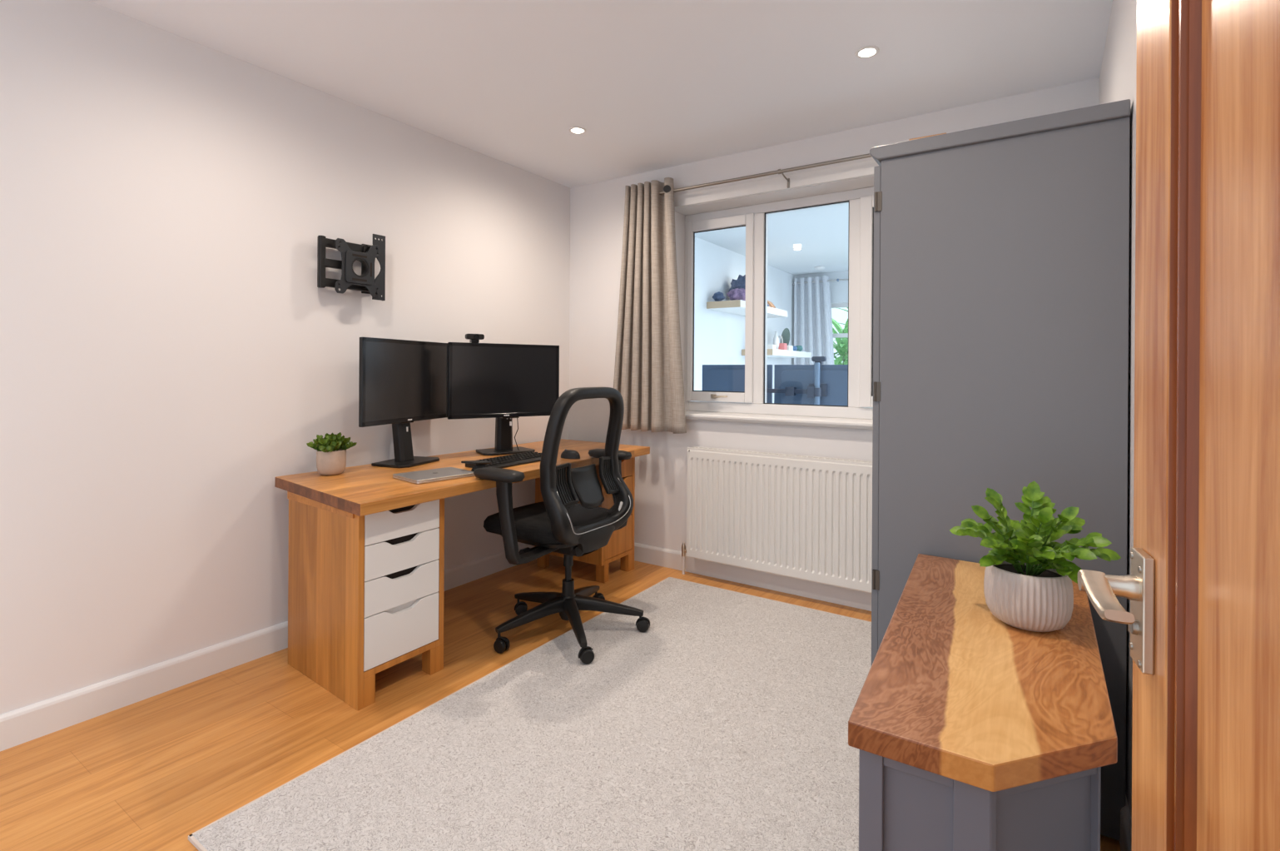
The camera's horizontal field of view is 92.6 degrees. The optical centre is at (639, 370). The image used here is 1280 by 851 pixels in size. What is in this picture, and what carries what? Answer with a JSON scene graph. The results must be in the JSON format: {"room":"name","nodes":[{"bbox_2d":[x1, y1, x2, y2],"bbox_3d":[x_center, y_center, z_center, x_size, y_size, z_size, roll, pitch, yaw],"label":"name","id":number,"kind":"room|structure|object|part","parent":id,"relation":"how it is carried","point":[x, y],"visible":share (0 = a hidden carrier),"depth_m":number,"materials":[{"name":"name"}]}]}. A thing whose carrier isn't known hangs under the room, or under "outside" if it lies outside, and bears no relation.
{"room":"home office","nodes":[
{"label":"home office","id":0,"kind":"room"},
{"bbox_2d":[316,448,346,475],"bbox_3d":[-1.305,0.385,2.587,0.113,0.103,0.113,0,0,34],"label":"pot","id":1,"kind":"object","parent":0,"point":[329,461],"depth_m":2.54,"materials":[{"name":"ceramic"}]},
{"bbox_2d":[0,0,794,714],"bbox_3d":[-0.268,-0.027,4.602,0.200,2.400,8.150,0,0,34],"label":"wall","id":2,"kind":"structure","parent":0,"point":[171,348],"depth_m":2.31,"materials":[{"name":"white paint"}]},
{"bbox_2d":[0,543,535,750],"bbox_3d":[-1.405,1.113,2.710,0.016,0.106,3.350,0,0,34],"label":"baseboard","id":3,"kind":"structure","parent":2,"relation":"attached to","point":[24,724],"depth_m":2.19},
{"bbox_2d":[317,233,385,300],"bbox_3d":[-1.302,-0.482,2.767,0.093,0.303,0.295,0,0,29],"label":"tv wall mount","id":4,"kind":"object","parent":2,"relation":"attached to","point":[365,254],"depth_m":2.74,"materials":[{"name":"black metal"}]},
{"bbox_3d":[-1.384,-0.474,2.659,0.030,0.224,0.026,0,0,34],"label":"hinge post","id":5,"kind":"part","parent":4,"relation":"part of","materials":[{"name":"black plastic"}]},
{"bbox_3d":[-1.352,-0.472,2.698,0.024,0.036,0.100,0,0,34],"label":"arm","id":6,"kind":"part","parent":4,"relation":"part of","materials":[{"name":"black plastic"}]},
{"bbox_3d":[-1.318,-0.387,2.760,0.024,0.036,0.242,0,0,34],"label":"arm","id":7,"kind":"part","parent":4,"relation":"part of","materials":[{"name":"black plastic"}]},
{"bbox_3d":[-1.317,-0.561,2.760,0.024,0.036,0.242,0,0,34],"label":"arm","id":8,"kind":"part","parent":4,"relation":"part of","materials":[{"name":"black plastic"}]},
{"bbox_3d":[-1.270,-0.461,2.760,0.005,0.240,0.216,0,0,34],"label":"plate","id":9,"kind":"part","parent":4,"relation":"part of","materials":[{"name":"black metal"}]},
{"bbox_3d":[-1.282,-0.478,2.882,0.012,0.230,0.060,0,0,34],"label":"wall plate","id":10,"kind":"part","parent":4,"relation":"part of","materials":[{"name":"black plastic"}]},
{"bbox_3d":[-1.223,-0.481,2.856,0.020,0.303,0.062,0,0,34],"label":"screen rail","id":11,"kind":"part","parent":4,"relation":"part of","materials":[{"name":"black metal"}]},
{"bbox_2d":[706,299,787,317],"bbox_3d":[1.108,-0.614,6.172,0.344,0.065,1.215,0,0,34],"label":"wall shelf","id":12,"kind":"object","parent":2,"relation":"attached to","point":[736,306],"visible":0.74,"depth_m":5.76,"materials":[{"name":"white wood"}]},
{"bbox_2d":[712,291,725,301],"bbox_3d":[0.742,-0.697,5.767,0.096,0.096,0.109,0,0,-30],"label":"cloth bundle","id":13,"kind":"object","parent":12,"relation":"on","point":[717,296],"visible":0.99,"depth_m":5.74,"materials":[{"name":"blue fabric"}]},
{"bbox_2d":[726,287,745,300],"bbox_3d":[0.943,-0.718,5.812,0.233,0.140,0.252,0,0,34],"label":"cloth bundle","id":14,"kind":"object","parent":12,"relation":"on","point":[734,294],"visible":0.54,"depth_m":5.73,"materials":[{"name":"purple fabric"}]},
{"bbox_2d":[728,274,745,292],"bbox_3d":[1.006,-0.804,6.084,0.262,0.312,0.337,0,0,-29],"label":"toy","id":15,"kind":"object","parent":12,"relation":"on","point":[740,282],"visible":0.27,"depth_m":5.99,"materials":[{"name":"blue fabric"}]},
{"bbox_2d":[767,300,775,307],"bbox_3d":[1.369,-0.702,6.512,0.123,0.114,0.100,0,0,34],"label":"house","id":16,"kind":"object","parent":12,"relation":"on","point":[771,305],"visible":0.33,"depth_m":6.46,"materials":[{"name":"orange"}]},
{"bbox_2d":[741,348,811,357],"bbox_3d":[1.553,-0.191,6.844,0.344,0.065,1.240,0,0,34],"label":"wall shelf","id":17,"kind":"object","parent":2,"relation":"attached to","point":[771,352],"visible":0.82,"depth_m":6.63,"materials":[{"name":"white wood"}]},
{"bbox_2d":[767,344,776,348],"bbox_3d":[1.375,-0.250,6.446,0.090,0.050,0.100,0,0,34],"label":"trinket box","id":18,"kind":"object","parent":17,"relation":"on","point":[769,346],"visible":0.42,"depth_m":6.40,"materials":[{"name":"white ceramic"}]},
{"bbox_2d":[772,331,778,348],"bbox_3d":[1.465,-0.325,6.590,0.070,0.200,0.070,0,0,34],"label":"vase","id":19,"kind":"object","parent":17,"relation":"on","point":[776,339],"visible":0.81,"depth_m":6.57,"materials":[{"name":"white ceramic"}]},
{"bbox_2d":[778,342,787,349],"bbox_3d":[1.543,-0.262,6.635,0.080,0.075,0.080,0,0,34],"label":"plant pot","id":20,"kind":"object","parent":17,"relation":"on","point":[781,345],"visible":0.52,"depth_m":6.60,"materials":[{"name":"ceramic"}]},
{"bbox_2d":[778,327,790,345],"bbox_3d":[1.648,-0.356,6.956,0.100,0.265,0.193,0,0,-21],"label":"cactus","id":21,"kind":"object","parent":17,"relation":"on","point":[785,337],"visible":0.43,"depth_m":6.94,"materials":[{"name":"green plant"}]},
{"bbox_2d":[787,345,793,350],"bbox_3d":[1.599,-0.251,6.765,0.150,0.055,0.120,0,0,34],"label":"trinket box","id":22,"kind":"object","parent":17,"relation":"on","point":[789,347],"visible":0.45,"depth_m":6.70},
{"bbox_2d":[794,345,803,351],"bbox_3d":[1.831,-0.259,7.068,0.099,0.072,0.099,0,0,34],"label":"bowl","id":23,"kind":"object","parent":17,"relation":"on","point":[800,348],"visible":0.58,"depth_m":7.03,"materials":[{"name":"teal ceramic"}]},
{"bbox_2d":[792,278,848,283],"bbox_3d":[2.730,-1.093,7.157,1.950,0.036,0.036,0,0,34],"label":"pole","id":24,"kind":"object","parent":2,"relation":"attached to","point":[836,280],"visible":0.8,"depth_m":7.42,"materials":[{"name":"silver metal"}]},
{"bbox_2d":[793,275,834,364],"bbox_3d":[2.167,-0.157,7.528,0.540,2.000,0.060,0,0,34],"label":"curtain","id":25,"kind":"object","parent":24,"relation":"hanging from","point":[812,305],"visible":0.51,"depth_m":7.55,"materials":[{"name":"grey fabric"}]},
{"bbox_2d":[0,554,1121,850],"bbox_3d":[-0.476,1.212,1.462,3.346,0.080,4.700,0,0,34],"label":"floor","id":26,"kind":"structure","parent":0,"point":[150,773],"depth_m":1.97,"materials":[{"name":"brown wood"}]},
{"bbox_2d":[274,438,649,709],"bbox_3d":[-0.726,0.805,3.002,0.759,0.730,1.859,0,0,34],"label":"desk","id":27,"kind":"object","parent":26,"relation":"on","point":[366,566],"visible":0.72,"depth_m":2.28,"materials":[{"name":"brown wood"}]},
{"bbox_3d":[-1.196,0.494,2.277,0.518,0.030,0.005,0,0,38],"label":"rail","id":28,"kind":"part","parent":27,"relation":"part of","materials":[{"name":"brown wood"}]},
{"bbox_2d":[306,431,357,475],"bbox_3d":[-1.323,0.348,2.584,0.188,0.176,0.171,0,0,34],"label":"potted succulent","id":29,"kind":"object","parent":27,"relation":"on","point":[331,448],"visible":1,"depth_m":2.55,"materials":[{"name":"ceramic"}]},
{"bbox_3d":[-1.319,0.317,2.584,0.143,0.061,0.131,0,0,34],"label":"stem","id":30,"kind":"part","parent":29,"relation":"part of","materials":[{"name":"green plant"}]},
{"bbox_3d":[-0.969,1.119,2.158,0.058,0.100,0.048,0,0,34],"label":"leg","id":31,"kind":"part","parent":27,"relation":"part of","materials":[{"name":"brown wood"}]},
{"bbox_3d":[-1.087,0.769,2.411,0.492,0.550,0.287,0,0,34],"label":"drawer interior","id":32,"kind":"part","parent":27,"relation":"part of","materials":[{"name":"white wood"}]},
{"bbox_3d":[-0.878,0.953,2.259,0.018,0.183,0.312,0,0,34],"label":"drawer","id":33,"kind":"part","parent":27,"relation":"part of","materials":[{"name":"white paint"}]},
{"bbox_3d":[-0.877,0.797,2.259,0.018,0.123,0.312,0,0,34],"label":"drawer","id":34,"kind":"part","parent":27,"relation":"part of","materials":[{"name":"white paint"}]},
{"bbox_3d":[-0.876,0.672,2.259,0.018,0.121,0.312,0,0,34],"label":"drawer","id":35,"kind":"part","parent":27,"relation":"part of","materials":[{"name":"white paint"}]},
{"bbox_3d":[-0.875,0.552,2.259,0.018,0.113,0.312,0,0,34],"label":"drawer","id":36,"kind":"part","parent":27,"relation":"part of","materials":[{"name":"white paint"}]},
{"bbox_2d":[358,337,447,467],"bbox_3d":[-1.105,0.146,2.894,0.195,0.582,0.604,0,0,18],"label":"monitor","id":37,"kind":"object","parent":27,"relation":"on","point":[402,382],"visible":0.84,"depth_m":2.86,"materials":[{"name":"black plastic"}]},
{"bbox_3d":[-0.811,1.120,2.395,0.058,0.100,0.066,0,0,34],"label":"leg","id":38,"kind":"part","parent":27,"relation":"part of","materials":[{"name":"brown wood"}]},
{"bbox_2d":[392,466,475,483],"bbox_3d":[-0.848,0.431,2.535,0.210,0.016,0.270,0,0,42],"label":"laptop","id":39,"kind":"object","parent":27,"relation":"on","point":[446,473],"visible":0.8,"depth_m":2.49,"materials":[{"name":"silver metal"}]},
{"bbox_2d":[274,438,649,515],"bbox_3d":[-0.724,0.461,3.002,0.759,0.042,1.859,0,0,34],"label":"countertop","id":40,"kind":"structure","parent":27,"relation":"on","point":[364,489],"depth_m":2.41,"materials":[{"name":"brown wood"}]},
{"bbox_2d":[461,460,491,471],"bbox_3d":[-0.695,0.412,2.633,0.104,0.056,0.105,0,0,26],"label":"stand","id":41,"kind":"object","parent":27,"relation":"on","point":[478,463],"visible":0.48,"depth_m":2.61,"materials":[{"name":"black plastic"}]},
{"bbox_3d":[-0.705,0.394,2.638,0.082,0.020,0.105,0,0,26],"label":"plate","id":42,"kind":"part","parent":41,"relation":"part of","materials":[{"name":"black plastic"}]},
{"bbox_2d":[447,342,559,455],"bbox_3d":[-0.755,0.149,3.288,0.604,0.582,0.207,0,0,-34],"label":"monitor","id":43,"kind":"object","parent":27,"relation":"on","point":[503,382],"visible":0.91,"depth_m":3.20,"materials":[{"name":"black plastic"}]},
{"bbox_2d":[465,333,484,344],"bbox_3d":[-0.839,-0.160,3.107,0.092,0.056,0.039,0,0,-34],"label":"webcam","id":44,"kind":"object","parent":43,"relation":"attached to","point":[474,339],"visible":1,"depth_m":3.09,"materials":[{"name":"black plastic"}]},
{"bbox_2d":[465,451,541,467],"bbox_3d":[-0.612,0.427,2.943,0.170,0.026,0.444,0,0,32],"label":"keyboard","id":45,"kind":"object","parent":27,"relation":"on","point":[503,461],"visible":0.77,"depth_m":2.90,"materials":[{"name":"black plastic"}]},
{"bbox_3d":[-0.579,1.121,3.661,0.058,0.100,0.044,0,0,34],"label":"leg","id":46,"kind":"part","parent":27,"relation":"part of","materials":[{"name":"brown wood"}]},
{"bbox_2d":[560,450,580,458],"bbox_3d":[-0.353,0.421,3.107,0.116,0.042,0.068,0,0,34],"label":"computer mouse","id":47,"kind":"object","parent":27,"relation":"on","point":[571,451],"visible":0.36,"depth_m":3.08,"materials":[{"name":"black plastic"}]},
{"bbox_3d":[-0.210,1.123,3.416,0.058,0.100,0.044,0,0,34],"label":"leg","id":48,"kind":"part","parent":27,"relation":"part of","materials":[{"name":"brown wood"}]},
{"bbox_3d":[-0.129,0.948,3.502,0.018,0.201,0.272,0,0,34],"label":"drawer","id":49,"kind":"part","parent":27,"relation":"part of","materials":[{"name":"brown wood"}]},
{"bbox_3d":[-0.128,0.731,3.502,0.018,0.226,0.272,0,0,34],"label":"drawer","id":50,"kind":"part","parent":27,"relation":"part of","materials":[{"name":"brown wood"}]},
{"bbox_3d":[-0.127,0.557,3.502,0.018,0.114,0.272,0,0,34],"label":"drawer","id":51,"kind":"part","parent":27,"relation":"part of","materials":[{"name":"brown wood"}]},
{"bbox_3d":[-0.075,1.124,3.620,0.058,0.100,0.062,0,0,34],"label":"leg","id":52,"kind":"part","parent":27,"relation":"part of","materials":[{"name":"brown wood"}]},
{"bbox_2d":[188,576,871,850],"bbox_3d":[0.120,1.170,2.097,1.442,0.011,2.334,0,0,34],"label":"rug","id":53,"kind":"object","parent":26,"relation":"on","point":[721,724],"visible":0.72,"depth_m":1.86,"materials":[{"name":"grey carpet"}]},
{"bbox_2d":[869,99,1130,840],"bbox_3d":[1.198,0.250,2.057,0.618,1.839,0.920,0,0,34],"label":"wardrobe","id":54,"kind":"object","parent":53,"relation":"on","point":[1001,250],"visible":0.77,"depth_m":1.66,"materials":[{"name":"grey wood"}]},
{"bbox_3d":[0.836,0.236,2.036,0.019,1.708,0.448,0,0,34],"label":"door","id":55,"kind":"part","parent":54,"relation":"part of","materials":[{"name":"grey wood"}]},
{"bbox_2d":[908,132,946,140],"bbox_3d":[0.854,-0.678,1.806,0.100,0.012,0.065,0,0,34],"label":"timber offcut","id":56,"kind":"object","parent":54,"relation":"on","point":[945,132],"visible":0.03,"depth_m":1.78,"materials":[{"name":"brown wood"}]},
{"bbox_3d":[1.203,-0.650,2.057,0.618,0.040,0.920,0,0,34],"label":"cornice","id":57,"kind":"part","parent":54,"relation":"part of","materials":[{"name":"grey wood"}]},
{"bbox_2d":[473,386,649,664],"bbox_3d":[-0.343,0.621,2.761,0.690,1.103,0.846,0,0,34],"label":"office chair","id":58,"kind":"object","parent":26,"relation":"on","point":[558,523],"visible":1,"depth_m":2.64,"materials":[{"name":"black plastic"}]},
{"bbox_3d":[-0.568,0.418,2.462,0.248,0.041,0.096,0,0,34],"label":"armrest","id":59,"kind":"part","parent":58,"relation":"part of","materials":[{"name":"black plastic"}]},
{"bbox_3d":[-0.457,0.605,2.533,0.116,0.339,0.283,0,0,34],"label":"armrest post","id":60,"kind":"part","parent":58,"relation":"part of","materials":[{"name":"black plastic"}]},
{"bbox_3d":[-0.457,0.770,2.647,0.032,0.032,0.155,0,0,34],"label":"adjuster knob","id":61,"kind":"part","parent":58,"relation":"part of","materials":[{"name":"black plastic"}]},
{"bbox_3d":[-0.472,1.050,2.640,0.311,0.087,0.052,0,0,-36],"label":"leg","id":62,"kind":"part","parent":58,"relation":"part of","materials":[{"name":"black plastic"}]},
{"bbox_3d":[-0.470,1.050,2.855,0.311,0.087,0.052,0,0,36],"label":"leg","id":63,"kind":"part","parent":58,"relation":"part of","materials":[{"name":"black plastic"}]},
{"bbox_3d":[-0.409,0.689,2.805,0.532,0.093,0.480,0,0,34],"label":"seat","id":64,"kind":"part","parent":58,"relation":"part of","materials":[{"name":"black fabric"}]},
{"bbox_3d":[-0.269,1.051,2.571,0.052,0.087,0.311,0,0,-17],"label":"leg","id":65,"kind":"part","parent":58,"relation":"part of","materials":[{"name":"black plastic"}]},
{"bbox_3d":[-0.223,0.403,2.682,0.150,0.665,0.514,0,0,34],"label":"frame","id":66,"kind":"part","parent":58,"relation":"part of","materials":[{"name":"black plastic"}]},
{"bbox_3d":[-0.264,1.051,2.920,0.052,0.087,0.311,0,0,19],"label":"leg","id":67,"kind":"part","parent":58,"relation":"part of","materials":[{"name":"black plastic"}]},
{"bbox_3d":[-0.231,0.395,2.688,0.080,0.600,0.459,0,0,34],"label":"panel","id":68,"kind":"part","parent":58,"relation":"part of","materials":[{"name":"black"}]},
{"bbox_3d":[-0.140,1.052,2.744,0.311,0.087,0.052,0,0,1],"label":"leg","id":69,"kind":"part","parent":58,"relation":"part of","materials":[{"name":"black plastic"}]},
{"bbox_3d":[-0.153,0.420,3.086,0.248,0.041,0.096,0,0,34],"label":"armrest","id":70,"kind":"part","parent":58,"relation":"part of","materials":[{"name":"black plastic"}]},
{"bbox_3d":[-0.176,0.607,2.955,0.116,0.339,0.283,0,0,34],"label":"armrest post","id":71,"kind":"part","parent":58,"relation":"part of","materials":[{"name":"black plastic"}]},
{"bbox_2d":[848,553,1117,850],"bbox_3d":[0.692,0.851,1.245,0.393,0.655,0.978,0,0,34],"label":"base cabinet","id":72,"kind":"object","parent":26,"relation":"on","point":[971,729],"visible":0.96,"depth_m":0.92,"materials":[{"name":"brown wood"}]},
{"bbox_3d":[0.408,0.575,0.898,0.094,0.030,0.017,0,0,32],"label":"rail","id":73,"kind":"part","parent":72,"relation":"part of","materials":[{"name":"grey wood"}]},
{"bbox_3d":[0.409,0.834,0.901,0.094,0.547,0.007,0,0,32],"label":"inset panel","id":74,"kind":"part","parent":72,"relation":"part of","materials":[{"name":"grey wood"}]},
{"bbox_2d":[949,480,1121,631],"bbox_3d":[0.812,0.379,1.274,0.302,0.291,0.239,0,0,34],"label":"potted plant","id":75,"kind":"object","parent":72,"relation":"on","point":[1028,584],"visible":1,"depth_m":1.23,"materials":[{"name":"green plant"}]},
{"bbox_3d":[0.805,0.465,1.272,0.158,0.119,0.158,0,0,34],"label":"pot","id":76,"kind":"part","parent":75,"relation":"part of","materials":[{"name":"ceramic"}]},
{"bbox_3d":[0.812,0.350,1.273,0.219,0.153,0.159,0,0,34],"label":"stem","id":77,"kind":"part","parent":75,"relation":"part of","materials":[{"name":"green plant"}]},
{"bbox_3d":[0.576,0.835,0.884,0.189,0.547,0.007,0,0,-17],"label":"inset panel","id":78,"kind":"part","parent":72,"relation":"part of","materials":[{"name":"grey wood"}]},
{"bbox_3d":[0.578,0.576,0.880,0.189,0.030,0.017,0,0,-17],"label":"rail","id":79,"kind":"part","parent":72,"relation":"part of","materials":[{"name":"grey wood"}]},
{"bbox_2d":[88,0,1112,188],"bbox_3d":[-0.234,-1.277,1.893,3.246,0.100,3.670,0,0,34],"label":"ceiling","id":80,"kind":"structure","parent":0,"point":[652,85],"depth_m":2.41,"materials":[{"name":"paint"}]},
{"bbox_2d":[569,126,585,133],"bbox_3d":[-0.318,-1.224,3.117,0.088,0.006,0.088,0,0,34],"label":"recessed light","id":81,"kind":"object","parent":80,"relation":"in","point":[576,130],"visible":1,"depth_m":3.11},
{"bbox_3d":[-0.318,-1.225,3.117,0.059,0.003,0.059,0,0,34],"label":"bulb","id":82,"kind":"part","parent":81,"relation":"part of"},
{"bbox_2d":[854,45,879,58],"bbox_3d":[0.869,-1.217,2.339,0.088,0.006,0.088,0,0,34],"label":"recessed light","id":83,"kind":"object","parent":80,"relation":"in","point":[867,52],"visible":1,"depth_m":2.33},
{"bbox_3d":[0.869,-1.218,2.339,0.059,0.003,0.059,0,0,34],"label":"bulb","id":84,"kind":"part","parent":83,"relation":"part of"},
{"bbox_2d":[694,203,848,275],"bbox_3d":[2.221,-1.262,5.262,3.600,0.100,4.300,0,0,34],"label":"ceiling","id":85,"kind":"structure","parent":0,"point":[821,233],"depth_m":5.65,"materials":[{"name":"paint"}]},
{"bbox_2d":[814,266,824,270],"bbox_3d":[2.092,-1.194,7.126,0.116,0.035,0.116,0,0,34],"label":"smoke detector","id":86,"kind":"object","parent":85,"relation":"attached to","point":[818,268],"visible":1,"depth_m":7.09,"materials":[{"name":"white plastic"}]},
{"bbox_2d":[794,270,848,303],"bbox_3d":[3.349,-0.004,6.969,3.600,2.400,0.200,0,0,34],"label":"wall","id":87,"kind":"structure","parent":0,"point":[839,290],"depth_m":7.48,"materials":[{"name":"paint"}]},
{"bbox_2d":[831,302,848,337],"bbox_3d":[2.897,-0.292,7.235,1.550,1.070,0.060,0,0,34],"label":"window","id":88,"kind":"structure","parent":87,"relation":"in","point":[835,305],"depth_m":7.50,"materials":[{"name":"white plastic"}]},
{"bbox_2d":[568,77,1099,550],"bbox_3d":[0.792,-0.045,3.446,3.146,2.450,0.300,0,0,34],"label":"wall","id":89,"kind":"structure","parent":0,"point":[597,209],"depth_m":3.62,"materials":[{"name":"white paint"}]},
{"bbox_2d":[630,153,872,198],"bbox_3d":[0.804,-1.013,3.181,2.090,0.086,0.098,0,0,34],"label":"pole","id":90,"kind":"object","parent":89,"relation":"attached to","point":[865,156],"visible":0.58,"depth_m":3.21,"materials":[{"name":"metal"}]},
{"bbox_2d":[613,177,686,433],"bbox_3d":[0.056,-0.377,3.633,0.503,1.476,0.095,0,0,35],"label":"curtain","id":91,"kind":"object","parent":90,"relation":"hanging from","point":[648,375],"visible":0.98,"depth_m":3.61,"materials":[{"name":"beige fabric"}]},
{"bbox_2d":[634,542,871,610],"bbox_3d":[0.697,1.126,3.314,2.846,0.106,0.016,0,0,34],"label":"baseboard","id":92,"kind":"structure","parent":89,"relation":"attached to","point":[655,555],"depth_m":3.35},
{"bbox_2d":[674,159,878,208],"bbox_3d":[0.832,-1.006,3.232,1.660,0.073,0.018,0,0,34],"label":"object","id":93,"kind":"structure","parent":89,"relation":"attached to","point":[865,168],"depth_m":3.28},
{"bbox_2d":[681,446,872,593],"bbox_3d":[0.851,0.810,3.149,1.456,0.740,0.086,0,0,34],"label":"radiator","id":94,"kind":"object","parent":89,"relation":"attached to","point":[807,518],"visible":0.72,"depth_m":3.18,"materials":[{"name":"metal"}]},
{"bbox_2d":[687,446,872,465],"bbox_3d":[0.872,0.446,3.131,1.404,0.012,0.064,0,0,34],"label":"grille","id":95,"kind":"object","parent":94,"relation":"attached to","point":[694,449],"depth_m":3.21,"materials":[{"name":"metal"}]},
{"bbox_2d":[684,186,873,419],"bbox_3d":[0.918,-0.357,3.408,1.530,1.219,0.116,0,0,34],"label":"window","id":96,"kind":"structure","parent":89,"relation":"in","point":[755,217],"depth_m":3.54,"materials":[{"name":"white plastic"}]},
{"bbox_3d":[0.473,0.154,3.655,0.115,0.024,0.038,0,0,34],"label":"handle","id":97,"kind":"part","parent":96,"relation":"part of","materials":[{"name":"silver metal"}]},
{"bbox_2d":[684,410,873,429],"bbox_3d":[0.856,0.268,3.312,1.615,0.033,0.230,0,0,34],"label":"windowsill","id":98,"kind":"structure","parent":89,"relation":"attached to","point":[721,416],"depth_m":3.28,"materials":[{"name":"white paint"}]},
{"bbox_2d":[1099,0,1136,821],"bbox_3d":[1.014,-0.019,1.076,0.150,2.400,3.700,0,0,34],"label":"wall","id":99,"kind":"structure","parent":0,"point":[1118,66],"depth_m":1.54,"materials":[{"name":"white paint"}]},
{"bbox_2d":[1119,794,1131,850],"bbox_3d":[1.076,1.128,1.330,0.016,0.106,2.900,0,0,34],"label":"baseboard","id":100,"kind":"structure","parent":99,"relation":"attached to","point":[1125,842],"depth_m":1.46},
{"bbox_2d":[1077,0,1279,850],"bbox_3d":[0.327,0.180,0.280,0.093,1.977,0.756,0,0,26],"label":"door","id":101,"kind":"structure","parent":99,"relation":"in","point":[1202,587],"depth_m":0.48,"materials":[{"name":"brown wood"}]},
{"bbox_3d":[0.431,0.206,0.560,0.046,0.026,0.090,0,0,34],"label":"lever","id":102,"kind":"part","parent":101,"relation":"part of","materials":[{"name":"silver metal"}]},
{"bbox_3d":[0.471,0.224,0.574,0.009,0.106,0.040,0,0,26],"label":"handle plate","id":103,"kind":"part","parent":101,"relation":"part of","materials":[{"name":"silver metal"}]},
{"bbox_3d":[0.339,0.129,0.273,0.087,1.655,0.551,0,0,34],"label":"panel moulding","id":104,"kind":"part","parent":101,"relation":"part of","materials":[{"name":"brown wood"}]},
{"bbox_3d":[0.351,0.129,0.268,0.087,1.571,0.474,0,0,34],"label":"panel","id":105,"kind":"part","parent":101,"relation":"part of","materials":[{"name":"brown wood"}]},
{"bbox_3d":[2.247,1.229,5.145,3.800,0.080,4.450,0,0,34],"label":"floor","id":106,"kind":"structure","parent":0,"visible":0},
{"bbox_3d":[1.114,0.817,4.069,1.600,0.730,0.700,0,0,34],"label":"desk","id":107,"kind":"object","parent":106,"relation":"on","visible":0},
{"bbox_2d":[766,362,827,404],"bbox_3d":[0.959,0.198,3.994,0.518,0.504,0.120,0,0,34],"label":"monitor arm","id":108,"kind":"object","parent":107,"relation":"on","point":[815,390],"visible":0.68,"depth_m":3.88,"materials":[{"name":"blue metal"}]},
{"bbox_2d":[702,364,772,402],"bbox_3d":[0.668,0.120,4.270,0.528,0.327,0.037,0,0,34],"label":"monitor","id":109,"kind":"object","parent":108,"relation":"attached to","point":[715,377],"visible":0.33,"depth_m":4.29,"materials":[{"name":"plastic"}]},
{"bbox_3d":[0.927,0.133,4.013,0.445,0.075,0.045,0,0,34],"label":"arm","id":110,"kind":"part","parent":108,"relation":"part of","materials":[{"name":"metal"}]},
{"bbox_2d":[773,364,848,405],"bbox_3d":[1.133,0.123,3.961,0.554,0.327,0.037,0,0,34],"label":"monitor","id":111,"kind":"object","parent":108,"relation":"attached to","point":[799,376],"visible":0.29,"depth_m":3.97,"materials":[{"name":"plastic"}]},
{"bbox_2d":[811,356,826,369],"bbox_3d":[1.154,-0.051,3.941,0.090,0.085,0.055,0,0,34],"label":"webcam","id":112,"kind":"object","parent":111,"relation":"attached to","point":[816,359],"visible":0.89,"depth_m":3.92,"materials":[{"name":"plastic"}]},
{"label":"outside","id":113,"kind":"structure","parent":0,"visible":0},
{"bbox_3d":[4.532,1.253,8.939,7.000,0.099,4.400,0,0,34],"label":"floor","id":114,"kind":"structure","parent":113,"visible":0},
{"bbox_2d":[832,318,848,364],"bbox_3d":[2.776,0.164,8.391,1.086,2.058,1.087,0,0,34],"label":"plant","id":115,"kind":"object","parent":114,"relation":"on","point":[841,346],"visible":0.25,"depth_m":8.28,"materials":[{"name":"green plant"}]},
{"bbox_2d":[833,307,848,348],"bbox_3d":[3.554,0.017,9.745,1.182,2.360,1.163,0,0,34],"label":"plant","id":116,"kind":"object","parent":114,"relation":"on","point":[846,307],"visible":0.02,"depth_m":9.70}
]}

